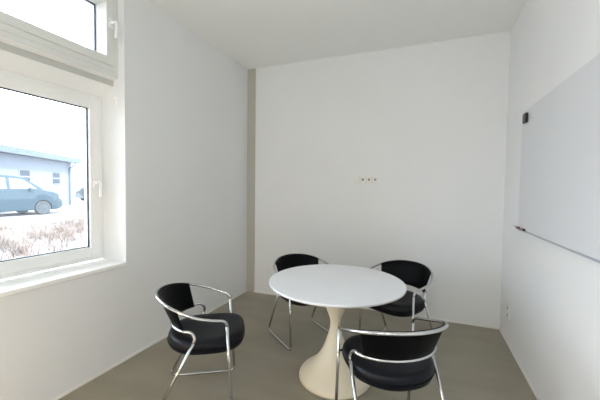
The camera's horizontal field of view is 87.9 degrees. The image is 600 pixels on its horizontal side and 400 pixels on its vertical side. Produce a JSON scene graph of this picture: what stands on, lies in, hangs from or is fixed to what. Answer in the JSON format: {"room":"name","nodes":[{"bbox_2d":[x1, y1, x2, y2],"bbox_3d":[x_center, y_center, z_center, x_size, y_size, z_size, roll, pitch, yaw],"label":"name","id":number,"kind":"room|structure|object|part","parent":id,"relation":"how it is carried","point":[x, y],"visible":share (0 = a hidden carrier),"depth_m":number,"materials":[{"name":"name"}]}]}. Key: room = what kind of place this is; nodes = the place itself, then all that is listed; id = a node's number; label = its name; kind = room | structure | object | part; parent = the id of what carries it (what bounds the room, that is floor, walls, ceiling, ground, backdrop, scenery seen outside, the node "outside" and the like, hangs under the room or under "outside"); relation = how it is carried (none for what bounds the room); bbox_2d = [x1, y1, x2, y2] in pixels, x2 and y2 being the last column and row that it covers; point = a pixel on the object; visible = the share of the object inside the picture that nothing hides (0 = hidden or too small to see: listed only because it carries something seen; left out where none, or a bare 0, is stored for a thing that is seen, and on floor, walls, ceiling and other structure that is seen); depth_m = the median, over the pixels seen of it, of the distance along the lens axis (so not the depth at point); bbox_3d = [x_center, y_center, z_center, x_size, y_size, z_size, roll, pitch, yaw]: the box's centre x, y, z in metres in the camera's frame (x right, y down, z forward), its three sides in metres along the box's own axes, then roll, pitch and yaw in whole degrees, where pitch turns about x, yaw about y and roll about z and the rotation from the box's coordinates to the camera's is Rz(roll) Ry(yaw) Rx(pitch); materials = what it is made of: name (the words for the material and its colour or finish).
{"room":"meeting room","nodes":[
{"label":"meeting room","id":0,"kind":"room"},
{"bbox_2d":[0,0,247,399],"bbox_3d":[-2.044,-0.160,1.438,0.420,3.003,6.179,2,2,22],"label":"wall","id":1,"kind":"structure","parent":0,"point":[174,141],"depth_m":2.71,"materials":[{"name":"white paint"}]},
{"bbox_2d":[0,69,103,279],"bbox_3d":[-2.055,-0.145,1.556,0.149,1.335,2.230,2,2,22],"label":"window","id":2,"kind":"structure","parent":1,"relation":"in","point":[91,105],"depth_m":2.44,"materials":[{"name":"white plastic"}]},
{"bbox_3d":[-1.629,-0.098,2.516,0.059,0.150,0.042,2,2,22],"label":"handle","id":3,"kind":"part","parent":2,"relation":"part of","materials":[{"name":"white paint"}]},
{"bbox_2d":[0,42,112,85],"bbox_3d":[-1.919,-0.904,1.478,0.006,0.043,2.230,2,2,22],"label":"trim","id":4,"kind":"structure","parent":1,"relation":"attached to","point":[3,46],"depth_m":2.10,"materials":[{"name":"grey paint"}]},
{"bbox_2d":[0,0,117,77],"bbox_3d":[-1.915,-1.265,1.465,0.259,0.647,2.230,2,2,22],"label":"window","id":5,"kind":"structure","parent":1,"relation":"in","point":[102,56],"depth_m":2.28,"materials":[{"name":"white plastic"}]},
{"bbox_3d":[-1.436,-1.322,2.403,0.059,0.150,0.042,2,2,22],"label":"handle","id":6,"kind":"part","parent":5,"relation":"part of","materials":[{"name":"white paint"}]},
{"bbox_2d":[0,36,117,97],"bbox_3d":[-1.992,-0.876,1.508,0.265,0.134,2.230,2,2,22],"label":"trim","id":7,"kind":"structure","parent":1,"relation":"attached to","point":[9,61],"depth_m":2.13,"materials":[{"name":"white plastic"}]},
{"bbox_2d":[0,259,126,297],"bbox_3d":[-1.942,0.546,1.534,0.290,0.028,2.230,2,2,22],"label":"windowsill","id":8,"kind":"structure","parent":1,"relation":"attached to","point":[20,284],"depth_m":2.11,"materials":[{"name":"white stone"}]},
{"bbox_2d":[52,290,246,399],"bbox_3d":[-1.827,1.332,1.508,0.007,0.022,5.979,2,2,22],"label":"baseboard","id":9,"kind":"structure","parent":1,"relation":"attached to","point":[211,310],"depth_m":2.47,"materials":[{"name":"white paint"}]},
{"bbox_2d":[59,291,536,399],"bbox_3d":[-0.545,1.477,1.006,3.606,0.200,6.379,2,2,22],"label":"floor","id":10,"kind":"structure","parent":0,"point":[473,362],"depth_m":2.48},
{"bbox_2d":[155,282,244,399],"bbox_3d":[-0.667,0.962,2.115,0.576,0.745,0.606,0,2,-10],"label":"armchair","id":11,"kind":"object","parent":10,"relation":"on","point":[212,333],"visible":1,"depth_m":2.00,"materials":[{"name":"black leather"},{"name":"polished chrome metal"}]},
{"bbox_3d":[-0.834,0.693,2.073,0.194,0.207,0.492,0,2,-10],"label":"backrest","id":12,"kind":"part","parent":11,"relation":"part of","materials":[{"name":"black leather"}]},
{"bbox_3d":[-0.749,1.074,1.850,0.240,0.440,0.019,0,2,-10],"label":"leg","id":13,"kind":"part","parent":11,"relation":"part of","materials":[{"name":"silver metal"}]},
{"bbox_3d":[-0.763,0.813,2.091,0.196,0.080,0.517,0,2,-10],"label":"backrest rail","id":14,"kind":"part","parent":11,"relation":"part of","materials":[{"name":"silver metal"}]},
{"bbox_3d":[-0.839,1.055,2.341,0.240,0.440,0.019,0,2,-10],"label":"leg","id":15,"kind":"part","parent":11,"relation":"part of","materials":[{"name":"silver metal"}]},
{"bbox_3d":[-0.713,0.675,2.095,0.475,0.172,0.606,0,2,-10],"label":"arm rail","id":16,"kind":"part","parent":11,"relation":"part of","materials":[{"name":"silver metal"}]},
{"bbox_3d":[-0.629,0.892,2.119,0.492,0.093,0.481,0,2,-10],"label":"seat","id":17,"kind":"part","parent":11,"relation":"part of","materials":[{"name":"black leather"}]},
{"bbox_3d":[-0.432,1.037,1.908,0.050,0.534,0.019,1,2,-4],"label":"leg","id":18,"kind":"part","parent":11,"relation":"part of","materials":[{"name":"silver metal"}]},
{"bbox_3d":[-0.522,1.018,2.396,0.050,0.534,0.019,0,2,-17],"label":"leg","id":19,"kind":"part","parent":11,"relation":"part of","materials":[{"name":"silver metal"}]},
{"bbox_2d":[268,253,328,350],"bbox_3d":[0.036,0.938,2.992,0.606,0.745,0.576,-1,2,-30],"label":"armchair","id":20,"kind":"object","parent":10,"relation":"on","point":[286,261],"visible":0.31,"depth_m":3.11,"materials":[{"name":"black leather"}]},
{"bbox_3d":[-0.245,1.038,2.982,0.019,0.440,0.240,-1,2,-30],"label":"leg","id":21,"kind":"part","parent":20,"relation":"part of","materials":[{"name":"silver metal"}]},
{"bbox_3d":[-0.085,1.012,2.703,0.019,0.534,0.050,0,2,-23],"label":"leg","id":22,"kind":"part","parent":20,"relation":"part of","materials":[{"name":"silver metal"}]},
{"bbox_3d":[0.055,0.869,2.956,0.481,0.093,0.492,-1,2,-30],"label":"seat","id":23,"kind":"part","parent":20,"relation":"part of","materials":[{"name":"black leather"}]},
{"bbox_3d":[-0.047,0.663,3.131,0.492,0.207,0.194,-1,2,-30],"label":"backrest","id":24,"kind":"part","parent":20,"relation":"part of","materials":[{"name":"black leather"}]},
{"bbox_3d":[0.014,0.650,3.025,0.606,0.172,0.475,-1,2,-30],"label":"arm rail","id":25,"kind":"part","parent":20,"relation":"part of","materials":[{"name":"silver metal"}]},
{"bbox_2d":[269,264,406,399],"bbox_3d":[0.266,0.969,2.340,1.000,0.737,1.000,2,2,22],"label":"round table","id":26,"kind":"object","parent":10,"relation":"on","point":[335,287],"visible":0.76,"depth_m":2.21,"materials":[{"name":"white plastic"}]},
{"bbox_2d":[335,317,448,399],"bbox_3d":[0.514,0.989,1.771,0.606,0.745,0.576,0,2,-12],"label":"armchair","id":27,"kind":"object","parent":10,"relation":"on","point":[397,361],"visible":1,"depth_m":1.59,"materials":[{"name":"black leather"}]},
{"bbox_3d":[0.231,1.045,1.912,0.019,0.534,0.050,0,2,-18],"label":"leg","id":28,"kind":"part","parent":27,"relation":"part of","materials":[{"name":"silver metal"}]},
{"bbox_3d":[0.295,1.096,1.599,0.019,0.440,0.240,0,2,-12],"label":"leg","id":29,"kind":"part","parent":27,"relation":"part of","materials":[{"name":"silver metal"}]},
{"bbox_3d":[0.507,0.917,1.805,0.481,0.093,0.492,0,2,-12],"label":"seat","id":30,"kind":"part","parent":27,"relation":"part of","materials":[{"name":"black leather"}]},
{"bbox_3d":[0.536,0.844,1.668,0.517,0.080,0.196,0,2,-12],"label":"backrest rail","id":31,"kind":"part","parent":27,"relation":"part of","materials":[{"name":"silver metal"}]},
{"bbox_3d":[0.528,0.705,1.711,0.606,0.172,0.475,0,2,-12],"label":"arm rail","id":32,"kind":"part","parent":27,"relation":"part of","materials":[{"name":"silver metal"}]},
{"bbox_3d":[0.553,0.728,1.592,0.492,0.207,0.194,0,2,-12],"label":"backrest","id":33,"kind":"part","parent":27,"relation":"part of","materials":[{"name":"black leather"}]},
{"bbox_3d":[0.716,1.047,2.014,0.019,0.534,0.050,0,2,-5],"label":"leg","id":34,"kind":"part","parent":27,"relation":"part of","materials":[{"name":"silver metal"}]},
{"bbox_3d":[0.783,1.098,1.702,0.019,0.440,0.240,0,2,-12],"label":"leg","id":35,"kind":"part","parent":27,"relation":"part of","materials":[{"name":"silver metal"}]},
{"bbox_2d":[359,260,433,330],"bbox_3d":[0.863,0.956,2.779,0.576,0.745,0.606,-1,3,-43],"label":"armchair","id":36,"kind":"object","parent":10,"relation":"on","point":[412,273],"visible":0.62,"depth_m":2.76,"materials":[{"name":"black leather"}]},
{"bbox_3d":[0.551,1.015,2.830,0.050,0.534,0.019,-1,3,-36],"label":"leg","id":37,"kind":"part","parent":36,"relation":"part of","materials":[{"name":"silver metal"}]},
{"bbox_3d":[0.837,0.886,2.751,0.492,0.093,0.481,-1,3,-43],"label":"seat","id":38,"kind":"part","parent":36,"relation":"part of","materials":[{"name":"black leather"}]},
{"bbox_3d":[0.903,0.669,2.802,0.475,0.172,0.606,-1,3,-43],"label":"arm rail","id":39,"kind":"part","parent":36,"relation":"part of","materials":[{"name":"silver metal"}]},
{"bbox_3d":[0.993,0.685,2.887,0.194,0.207,0.492,-1,3,-43],"label":"backrest","id":40,"kind":"part","parent":36,"relation":"part of","materials":[{"name":"black leather"}]},
{"bbox_3d":[0.890,1.033,2.468,0.019,0.534,0.050,3,3,40],"label":"leg","id":41,"kind":"part","parent":36,"relation":"part of","materials":[{"name":"silver metal"}]},
{"bbox_3d":[0.938,0.805,2.841,0.196,0.080,0.517,-1,3,-43],"label":"backrest rail","id":42,"kind":"part","parent":36,"relation":"part of","materials":[{"name":"silver metal"}]},
{"bbox_3d":[1.125,1.066,2.687,0.240,0.440,0.019,-1,3,-43],"label":"leg","id":43,"kind":"part","parent":36,"relation":"part of","materials":[{"name":"silver metal"}]},
{"bbox_2d":[147,0,526,68],"bbox_3d":[-0.506,-1.773,0.885,3.606,0.300,6.379,2,2,22],"label":"ceiling","id":44,"kind":"structure","parent":0,"point":[256,34],"depth_m":2.97,"materials":[{"name":"white paint"}]},
{"bbox_2d":[254,31,509,326],"bbox_3d":[0.518,-0.218,3.854,3.406,3.003,0.200,2,2,22],"label":"wall","id":45,"kind":"structure","parent":0,"point":[429,120],"depth_m":3.51,"materials":[{"name":"white paint"}]},
{"bbox_2d":[247,68,255,291],"bbox_3d":[-0.660,-0.245,4.205,0.117,3.003,0.012,2,2,22],"label":"trim","id":46,"kind":"structure","parent":45,"relation":"attached to","point":[251,72],"depth_m":4.20,"materials":[{"name":"grey paint"}]},
{"bbox_2d":[354,176,378,182],"bbox_3d":[0.771,-0.238,3.636,0.282,0.080,0.018,2,2,22],"label":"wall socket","id":47,"kind":"object","parent":45,"relation":"attached to","point":[357,179],"visible":1,"depth_m":3.63,"materials":[{"name":"white plastic"}]},
{"bbox_2d":[254,291,499,328],"bbox_3d":[0.711,1.281,3.715,2.869,0.022,0.007,2,2,22],"label":"baseboard","id":48,"kind":"structure","parent":45,"relation":"attached to","point":[446,320],"depth_m":3.36,"materials":[{"name":"white paint"}]},
{"bbox_2d":[500,0,599,399],"bbox_3d":[1.058,-0.080,0.321,0.200,3.003,6.379,2,2,22],"label":"wall","id":49,"kind":"structure","parent":0,"point":[552,292],"depth_m":2.05,"materials":[{"name":"white paint"}]},
{"bbox_2d":[507,302,510,320],"bbox_3d":[1.917,1.025,2.863,0.015,0.145,0.080,2,2,22],"label":"wall socket","id":50,"kind":"object","parent":49,"relation":"attached to","point":[508,304],"visible":1,"depth_m":2.84,"materials":[{"name":"white plastic"}]},
{"bbox_2d":[499,328,539,399],"bbox_3d":[0.942,1.406,0.411,0.007,0.022,5.972,2,2,22],"label":"baseboard","id":51,"kind":"structure","parent":49,"relation":"attached to","point":[512,352],"depth_m":2.48,"materials":[{"name":"white paint"}]},
{"bbox_2d":[515,53,599,263],"bbox_3d":[1.524,-0.214,1.822,0.042,0.954,1.620,2,2,22],"label":"board","id":52,"kind":"object","parent":49,"relation":"attached to","point":[559,191],"visible":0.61,"depth_m":1.74,"materials":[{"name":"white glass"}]},
{"bbox_2d":[522,112,527,123],"bbox_3d":[1.766,-0.642,2.441,0.022,0.075,0.075,2,2,22],"label":"magnet","id":53,"kind":"object","parent":52,"relation":"attached to","point":[525,115],"visible":1,"depth_m":2.42,"materials":[{"name":"black plastic"}]},
{"label":"outside","id":54,"kind":"structure","parent":0,"visible":0},
{"bbox_2d":[0,191,84,224],"bbox_3d":[-35.741,-0.176,35.660,87.338,0.280,120.000,2,2,22],"label":"ground","id":55,"kind":"structure","parent":54,"point":[77,203],"depth_m":16.21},
{"bbox_2d":[0,144,81,205],"bbox_3d":[-20.411,-1.539,18.210,10.000,4.070,8.500,0,2,-11],"label":"building","id":56,"kind":"structure","parent":55,"relation":"on","point":[48,171],"depth_m":19.22,"materials":[{"name":"grey paint"}]},
{"bbox_3d":[-15.693,-1.345,17.767,0.015,0.710,0.830,0,2,-11],"label":"pane","id":57,"kind":"part","parent":56,"relation":"part of","materials":[{"name":"grey"}]},
{"bbox_3d":[-16.317,-1.468,20.853,0.015,0.710,0.830,0,2,-11],"label":"pane","id":58,"kind":"part","parent":56,"relation":"part of","materials":[{"name":"grey"}]},
{"bbox_2d":[0,219,84,259],"bbox_3d":[-3.193,0.748,17.427,8.700,0.015,90.000,2,2,22],"label":"planting bed","id":59,"kind":"object","parent":55,"relation":"on","point":[18,228],"depth_m":8.08,"materials":[{"name":"brown plant"}]},
{"bbox_2d":[0,216,84,260],"bbox_3d":[-6.120,0.765,9.939,8.908,0.466,13.520,2,2,22],"label":"plants","id":60,"kind":"object","parent":59,"relation":"on","point":[21,249],"visible":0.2,"depth_m":8.03,"materials":[{"name":"plant"}]},
{"bbox_2d":[0,209,84,218],"bbox_3d":[-10.864,0.540,20.457,4.000,0.020,90.000,2,2,22],"label":"road","id":61,"kind":"structure","parent":55,"relation":"on","point":[70,211],"depth_m":15.49,"materials":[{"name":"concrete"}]},
{"bbox_2d":[0,175,64,214],"bbox_3d":[-13.837,-0.221,14.104,2.080,1.900,4.810,2,2,22],"label":"minivan","id":62,"kind":"object","parent":61,"relation":"on","point":[18,194],"visible":1,"depth_m":14.44,"materials":[{"name":"blue paint"}]},
{"bbox_2d":[0,213,84,221],"bbox_3d":[-8.888,0.563,19.675,0.250,0.080,90.000,2,2,22],"label":"curb","id":63,"kind":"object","parent":55,"relation":"on","point":[81,214],"depth_m":13.52,"materials":[{"name":"concrete"}]},
{"bbox_2d":[73,182,84,198],"bbox_3d":[-16.522,-0.541,24.169,1.575,1.779,2.256,2,2,22],"label":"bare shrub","id":64,"kind":"object","parent":55,"relation":"on","point":[82,190],"visible":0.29,"depth_m":23.80,"materials":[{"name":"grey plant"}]},
{"bbox_2d":[74,188,84,200],"bbox_3d":[-19.621,-0.664,30.609,1.640,1.420,3.900,2,2,22],"label":"hatchback","id":65,"kind":"object","parent":55,"relation":"on","point":[76,195],"visible":0.13,"depth_m":29.04,"materials":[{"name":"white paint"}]}
]}

